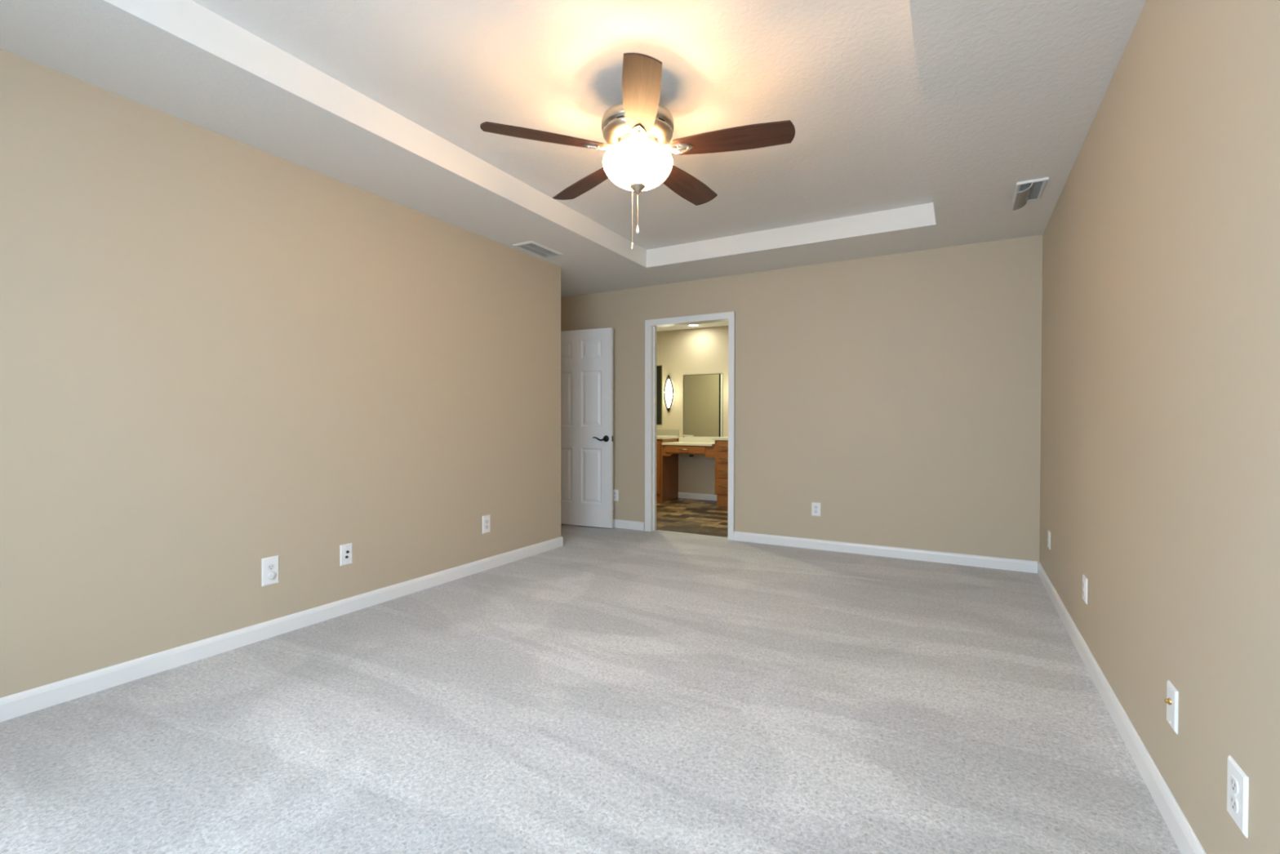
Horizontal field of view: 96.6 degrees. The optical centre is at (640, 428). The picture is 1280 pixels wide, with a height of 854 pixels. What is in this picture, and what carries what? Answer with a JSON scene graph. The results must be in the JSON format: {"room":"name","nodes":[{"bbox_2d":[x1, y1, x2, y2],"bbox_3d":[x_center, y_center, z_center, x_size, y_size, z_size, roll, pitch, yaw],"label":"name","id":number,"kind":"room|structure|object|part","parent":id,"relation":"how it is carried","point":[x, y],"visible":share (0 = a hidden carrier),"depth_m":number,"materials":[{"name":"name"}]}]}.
{"room":"empty bedroom","nodes":[
{"label":"empty bedroom","id":0,"kind":"room"},
{"bbox_2d":[0,48,560,697],"bbox_3d":[-1.882,-0.175,2.993,0.120,2.460,4.630,0,1,29],"label":"wall","id":1,"kind":"structure","parent":0,"point":[220,355],"depth_m":2.69,"materials":[{"name":"beige paint"}]},
{"bbox_2d":[261,555,279,586],"bbox_3d":[-1.871,0.721,2.884,0.018,0.140,0.082,0,1,29],"label":"power outlet","id":2,"kind":"object","parent":1,"relation":"attached to","point":[270,565],"visible":1,"depth_m":2.88,"materials":[{"name":"white plastic"}]},
{"bbox_2d":[266,564,275,569],"bbox_3d":[-1.873,0.702,2.885,0.003,0.028,0.034,0,1,29],"label":"receptacle","id":3,"kind":"object","parent":2,"relation":"attached to","point":[269,566],"depth_m":2.88,"materials":[{"name":"grey plastic"}]},
{"bbox_2d":[0,536,563,721],"bbox_3d":[-1.793,1.013,3.032,0.013,0.084,4.523,0,1,29],"label":"baseboard","id":4,"kind":"structure","parent":1,"relation":"attached to","point":[33,700],"depth_m":2.70,"materials":[{"name":"white paint"}]},
{"bbox_2d":[339,542,352,565],"bbox_3d":[-1.672,0.717,3.241,0.016,0.118,0.074,0,1,29],"label":"cable wall plate","id":5,"kind":"object","parent":1,"relation":"attached to","point":[345,550],"visible":1,"depth_m":3.24,"materials":[{"name":"white plastic"}]},
{"bbox_2d":[482,514,489,533],"bbox_3d":[-1.139,0.706,4.202,0.009,0.130,0.078,0,1,29],"label":"power outlet","id":6,"kind":"object","parent":1,"relation":"attached to","point":[486,519],"visible":1,"depth_m":4.20,"materials":[{"name":"white plastic"}]},
{"bbox_2d":[0,0,1146,297],"bbox_3d":[-0.421,-1.507,2.728,4.681,0.254,5.620,0,1,29],"label":"ceiling","id":7,"kind":"structure","parent":0,"point":[917,124],"depth_m":2.52,"materials":[{"name":"white paint"}]},
{"bbox_2d":[512,240,564,257],"bbox_3d":[-0.801,-1.396,4.468,0.190,0.010,0.395,0,1,29],"label":"ceiling vent","id":8,"kind":"object","parent":7,"relation":"in","point":[531,246],"visible":1,"depth_m":4.45,"materials":[{"name":"white metal"}]},
{"bbox_2d":[480,53,795,249],"bbox_3d":[0.018,-1.194,2.601,1.312,0.676,1.289,0,1,29],"label":"ceiling fan","id":9,"kind":"object","parent":7,"relation":"hanging from","point":[637,131],"visible":1,"depth_m":2.45,"materials":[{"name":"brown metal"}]},
{"bbox_3d":[-0.410,-1.243,2.431,0.532,0.036,0.141,0,1,-20],"label":"blade","id":10,"kind":"part","parent":9,"relation":"part of","materials":[{"name":"brown wood"}]},
{"bbox_3d":[-0.272,-1.248,2.906,0.141,0.036,0.532,0,1,-38],"label":"blade","id":11,"kind":"part","parent":9,"relation":"part of","materials":[{"name":"brown wood"}]},
{"bbox_3d":[-0.041,-1.114,2.724,0.003,0.460,0.002,0,1,29],"label":"pull chain","id":12,"kind":"part","parent":9,"relation":"part of","materials":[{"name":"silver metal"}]},
{"bbox_3d":[-0.014,-1.167,2.574,0.316,0.150,0.316,0,1,29],"label":"lamp shade","id":13,"kind":"part","parent":9,"relation":"part of","materials":[{"name":"white glass"}]},
{"bbox_3d":[-0.001,-1.239,2.153,0.141,0.036,0.532,0,1,-2],"label":"blade","id":14,"kind":"part","parent":9,"relation":"part of","materials":[{"name":"brown wood"}]},
{"bbox_3d":[0.222,-1.248,2.921,0.141,0.036,0.532,1,1,34],"label":"blade","id":15,"kind":"part","parent":9,"relation":"part of","materials":[{"name":"brown wood"}]},
{"bbox_3d":[0.390,-1.242,2.455,0.532,0.036,0.141,0,1,16],"label":"blade","id":16,"kind":"part","parent":9,"relation":"part of","materials":[{"name":"brown wood"}]},
{"bbox_2d":[1012,177,1048,210],"bbox_3d":[2.259,-1.356,3.316,0.148,0.056,0.339,0,1,29],"label":"ceiling vent","id":17,"kind":"object","parent":7,"relation":"in","point":[1026,191],"visible":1,"depth_m":3.28,"materials":[{"name":"white metal"}]},
{"bbox_2d":[0,497,1181,853],"bbox_3d":[-0.452,1.093,4.195,6.131,0.100,8.100,0,1,29],"label":"floor","id":18,"kind":"structure","parent":0,"point":[614,690],"depth_m":2.04,"materials":[{"name":"grey carpet"}]},
{"bbox_2d":[656,438,678,502],"bbox_3d":[-0.008,0.569,8.151,0.938,0.853,0.548,0,1,29],"label":"vanity cabinet","id":19,"kind":"object","parent":18,"relation":"on","point":[667,467],"visible":0.27,"depth_m":7.83,"materials":[{"name":"brown wood"}]},
{"bbox_3d":[-0.114,0.529,7.942,0.858,0.718,0.019,0,1,29],"label":"cabinet door","id":20,"kind":"part","parent":19,"relation":"part of","materials":[{"name":"brown wood"}]},
{"bbox_2d":[656,429,679,439],"bbox_3d":[-0.004,0.080,8.160,0.970,0.125,0.521,0,1,29],"label":"countertop","id":21,"kind":"structure","parent":19,"relation":"on","point":[660,433],"depth_m":8.18,"materials":[{"name":"beige stone"}]},
{"bbox_2d":[714,440,728,506],"bbox_3d":[1.282,0.579,7.428,0.505,0.853,0.550,0,1,29],"label":"base cabinet","id":22,"kind":"object","parent":18,"relation":"on","point":[721,446],"visible":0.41,"depth_m":7.30,"materials":[{"name":"brown wood"}]},
{"bbox_2d":[662,444,715,457],"bbox_3d":[0.728,0.301,7.727,0.757,0.151,0.528,0,1,29],"label":"makeup desk","id":23,"kind":"object","parent":22,"relation":"attached to","point":[668,450],"visible":1,"depth_m":7.52,"materials":[{"name":"brown wood"}]},
{"bbox_3d":[0.584,0.281,7.552,0.577,0.092,0.014,0,1,29],"label":"drawer","id":24,"kind":"part","parent":23,"relation":"part of","materials":[{"name":"brown wood"}]},
{"bbox_2d":[662,437,715,446],"bbox_3d":[0.726,0.179,7.751,0.727,0.092,0.523,0,1,29],"label":"countertop","id":25,"kind":"structure","parent":23,"relation":"on","point":[682,441],"depth_m":7.88,"materials":[{"name":"beige stone"}]},
{"bbox_2d":[711,436,728,440],"bbox_3d":[1.281,0.135,7.439,0.543,0.035,0.525,0,1,29],"label":"countertop","id":26,"kind":"structure","parent":22,"relation":"on","point":[726,438],"depth_m":7.30,"materials":[{"name":"beige stone"}]},
{"bbox_3d":[1.172,0.744,7.225,0.445,0.192,0.019,0,1,29],"label":"drawer","id":27,"kind":"part","parent":22,"relation":"part of","materials":[{"name":"brown wood"}]},
{"bbox_3d":[1.173,0.547,7.223,0.445,0.178,0.019,0,1,29],"label":"drawer","id":28,"kind":"part","parent":22,"relation":"part of","materials":[{"name":"brown wood"}]},
{"bbox_3d":[1.173,0.377,7.221,0.445,0.138,0.019,0,1,29],"label":"drawer","id":29,"kind":"part","parent":22,"relation":"part of","materials":[{"name":"brown wood"}]},
{"bbox_3d":[1.173,0.233,7.219,0.445,0.126,0.019,0,1,29],"label":"drawer","id":30,"kind":"part","parent":22,"relation":"part of","materials":[{"name":"brown wood"}]},
{"bbox_2d":[656,325,728,494],"bbox_3d":[0.746,-0.215,8.094,4.400,2.423,0.100,0,1,29],"label":"wall","id":31,"kind":"structure","parent":0,"point":[704,350],"depth_m":8.06,"materials":[{"name":"beige paint"}]},
{"bbox_2d":[656,364,662,425],"bbox_3d":[0.028,-0.481,8.431,0.653,0.879,0.007,0,1,29],"label":"wall mirror","id":32,"kind":"object","parent":31,"relation":"attached to","point":[659,367],"visible":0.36,"depth_m":8.29,"materials":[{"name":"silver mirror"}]},
{"bbox_2d":[656,429,679,435],"bbox_3d":[0.126,0.059,8.374,0.948,0.088,0.019,0,1,29],"label":"backsplash","id":33,"kind":"structure","parent":31,"relation":"attached to","point":[659,432],"depth_m":8.21,"materials":[{"name":"beige stone"}]},
{"bbox_2d":[663,374,673,412],"bbox_3d":[0.402,-0.502,8.193,0.143,0.540,0.084,0,1,7],"label":"wall sconce","id":34,"kind":"object","parent":31,"relation":"attached to","point":[668,388],"visible":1,"depth_m":8.17,"materials":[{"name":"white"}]},
{"bbox_3d":[0.366,-0.502,8.187,0.090,0.526,0.021,0,1,-32],"label":"bow arm","id":35,"kind":"part","parent":34,"relation":"part of","materials":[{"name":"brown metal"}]},
{"bbox_3d":[0.387,-0.502,8.188,0.108,0.410,0.061,0,1,29],"label":"lamp shade","id":36,"kind":"part","parent":34,"relation":"part of","materials":[{"name":"white glass"}]},
{"bbox_3d":[0.428,-0.502,8.179,0.101,0.527,0.021,1,1,40],"label":"bow arm","id":37,"kind":"part","parent":34,"relation":"part of","materials":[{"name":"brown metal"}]},
{"bbox_2d":[679,437,715,442],"bbox_3d":[0.855,0.162,7.968,0.713,0.062,0.019,0,1,29],"label":"backsplash","id":38,"kind":"structure","parent":31,"relation":"attached to","point":[681,439],"depth_m":7.99,"materials":[{"name":"beige stone"}]},
{"bbox_2d":[678,492,716,500],"bbox_3d":[0.863,0.957,7.977,0.755,0.084,0.013,0,1,29],"label":"baseboard","id":39,"kind":"structure","parent":31,"relation":"attached to","point":[681,495],"depth_m":8.01,"materials":[{"name":"white paint"}]},
{"bbox_2d":[683,373,723,437],"bbox_3d":[0.862,-0.315,7.966,0.605,0.887,0.007,0,1,29],"label":"wall mirror","id":40,"kind":"object","parent":31,"relation":"attached to","point":[703,393],"visible":0.86,"depth_m":7.96,"materials":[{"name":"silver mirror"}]},
{"bbox_2d":[657,320,728,331],"bbox_3d":[0.195,-1.445,7.090,4.400,0.100,2.365,0,1,29],"label":"ceiling","id":41,"kind":"structure","parent":0,"point":[718,323],"depth_m":7.89,"materials":[{"name":"white paint"}]},
{"bbox_2d":[686,324,699,326],"bbox_3d":[0.712,-1.399,7.738,0.180,0.006,0.180,0,1,29],"label":"recessed light","id":42,"kind":"object","parent":41,"relation":"in","point":[691,325],"visible":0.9,"depth_m":7.74,"materials":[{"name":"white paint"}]},
{"bbox_2d":[560,235,1042,562],"bbox_3d":[0.291,-0.204,5.630,6.011,2.460,0.115,0,1,29],"label":"wall","id":43,"kind":"structure","parent":0,"point":[899,395],"depth_m":4.65,"materials":[{"name":"beige paint"}]},
{"bbox_2d":[613,488,617,501],"bbox_3d":[-0.267,0.690,5.881,0.072,0.118,0.009,0,1,29],"label":"power outlet","id":44,"kind":"object","parent":43,"relation":"attached to","point":[615,491],"visible":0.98,"depth_m":5.88,"materials":[{"name":"white plastic"}]},
{"bbox_2d":[613,519,644,530],"bbox_3d":[-0.481,0.979,6.002,1.176,0.084,0.013,0,1,29],"label":"baseboard","id":45,"kind":"structure","parent":43,"relation":"attached to","point":[634,525],"depth_m":5.79,"materials":[{"name":"white paint"}]},
{"bbox_2d":[644,311,734,540],"bbox_3d":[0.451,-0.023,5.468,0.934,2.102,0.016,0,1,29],"label":"trim","id":46,"kind":"structure","parent":43,"relation":"attached to","point":[731,315],"depth_m":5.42,"materials":[{"name":"white paint"}]},
{"bbox_2d":[811,502,820,515],"bbox_3d":[1.502,0.695,4.892,0.076,0.116,0.009,0,1,29],"label":"power outlet","id":47,"kind":"object","parent":43,"relation":"attached to","point":[815,507],"visible":1,"depth_m":4.89,"materials":[{"name":"white plastic"}]},
{"bbox_2d":[733,530,1037,573],"bbox_3d":[1.864,0.998,4.690,2.306,0.084,0.013,0,1,29],"label":"baseboard","id":48,"kind":"structure","parent":43,"relation":"attached to","point":[1019,565],"depth_m":4.59,"materials":[{"name":"white paint"}]},
{"bbox_2d":[1039,0,1279,853],"bbox_3d":[1.595,-0.154,1.681,0.120,2.460,5.735,0,1,29],"label":"wall","id":49,"kind":"structure","parent":0,"point":[1160,463],"depth_m":1.51,"materials":[{"name":"beige paint"}]},
{"bbox_2d":[1047,529,1050,549],"bbox_3d":[2.630,0.718,3.676,0.009,0.112,0.090,0,1,29],"label":"power outlet","id":50,"kind":"object","parent":49,"relation":"attached to","point":[1048,531],"visible":1,"depth_m":3.66,"materials":[{"name":"white plastic"}]},
{"bbox_2d":[1082,573,1087,604],"bbox_3d":[2.042,0.740,2.625,0.009,0.116,0.090,0,1,29],"label":"power outlet","id":51,"kind":"object","parent":49,"relation":"attached to","point":[1084,578],"visible":1,"depth_m":2.61,"materials":[{"name":"white plastic"}]},
{"bbox_2d":[1037,561,1206,853],"bbox_3d":[1.537,1.033,1.730,0.013,0.084,5.500,0,1,29],"label":"baseboard","id":52,"kind":"structure","parent":49,"relation":"attached to","point":[1187,842],"depth_m":1.85,"materials":[{"name":"white paint"}]},
{"bbox_2d":[1164,680,1178,733],"bbox_3d":[1.435,0.754,1.549,0.018,0.114,0.076,0,1,29],"label":"cable wall plate","id":53,"kind":"object","parent":49,"relation":"attached to","point":[1171,700],"visible":1,"depth_m":1.54,"materials":[{"name":"white plastic"}]},
{"bbox_2d":[1226,755,1248,837],"bbox_3d":[1.237,0.761,1.185,0.009,0.122,0.088,0,1,29],"label":"power outlet","id":54,"kind":"object","parent":49,"relation":"attached to","point":[1237,782],"visible":1,"depth_m":1.17,"materials":[{"name":"white plastic"}]},
{"bbox_2d":[1230,793,1238,813],"bbox_3d":[1.235,0.781,1.186,0.003,0.028,0.034,0,1,29],"label":"receptacle","id":55,"kind":"object","parent":54,"relation":"attached to","point":[1233,797],"depth_m":1.18,"materials":[{"name":"white plastic"}]},
{"bbox_2d":[1230,775,1238,794],"bbox_3d":[1.235,0.742,1.185,0.003,0.028,0.034,0,1,29],"label":"receptacle","id":56,"kind":"object","parent":54,"relation":"attached to","point":[1233,779],"depth_m":1.18,"materials":[{"name":"white plastic"}]},
{"bbox_3d":[-1.284,-0.209,5.877,0.120,2.460,0.990,0,1,29],"label":"wall","id":57,"kind":"structure","parent":0,"visible":0},
{"bbox_2d":[560,327,613,528],"bbox_3d":[-0.668,-0.005,5.949,0.828,2.028,0.146,0,1,24],"label":"door","id":58,"kind":"structure","parent":57,"relation":"in","point":[586,355],"depth_m":5.88,"materials":[{"name":"white paint"}]},
{"bbox_3d":[-0.823,-0.816,6.007,0.236,0.188,0.035,0,1,24],"label":"door panel","id":59,"kind":"part","parent":58,"relation":"part of","materials":[{"name":"white paint"}]},
{"bbox_3d":[-0.824,-0.307,6.013,0.236,0.571,0.035,0,1,24],"label":"door panel","id":60,"kind":"part","parent":58,"relation":"part of","materials":[{"name":"white paint"}]},
{"bbox_3d":[-0.825,0.487,6.022,0.236,0.570,0.035,0,1,24],"label":"door panel","id":61,"kind":"part","parent":58,"relation":"part of","materials":[{"name":"white paint"}]},
{"bbox_3d":[-0.502,-0.814,5.867,0.236,0.188,0.035,0,1,24],"label":"door panel","id":62,"kind":"part","parent":58,"relation":"part of","materials":[{"name":"white paint"}]},
{"bbox_3d":[-0.503,-0.304,5.873,0.236,0.571,0.035,0,1,24],"label":"door panel","id":63,"kind":"part","parent":58,"relation":"part of","materials":[{"name":"white paint"}]},
{"bbox_3d":[-0.504,0.489,5.883,0.236,0.570,0.035,0,1,24],"label":"door panel","id":64,"kind":"part","parent":58,"relation":"part of","materials":[{"name":"white paint"}]},
{"bbox_3d":[-0.420,0.107,5.787,0.140,0.041,0.046,0,1,24],"label":"lever","id":65,"kind":"part","parent":58,"relation":"part of","materials":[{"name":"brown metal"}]},
{"bbox_3d":[-0.356,0.105,5.788,0.066,0.066,0.012,0,1,24],"label":"lever handle","id":66,"kind":"part","parent":58,"relation":"part of","materials":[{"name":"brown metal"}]}
]}

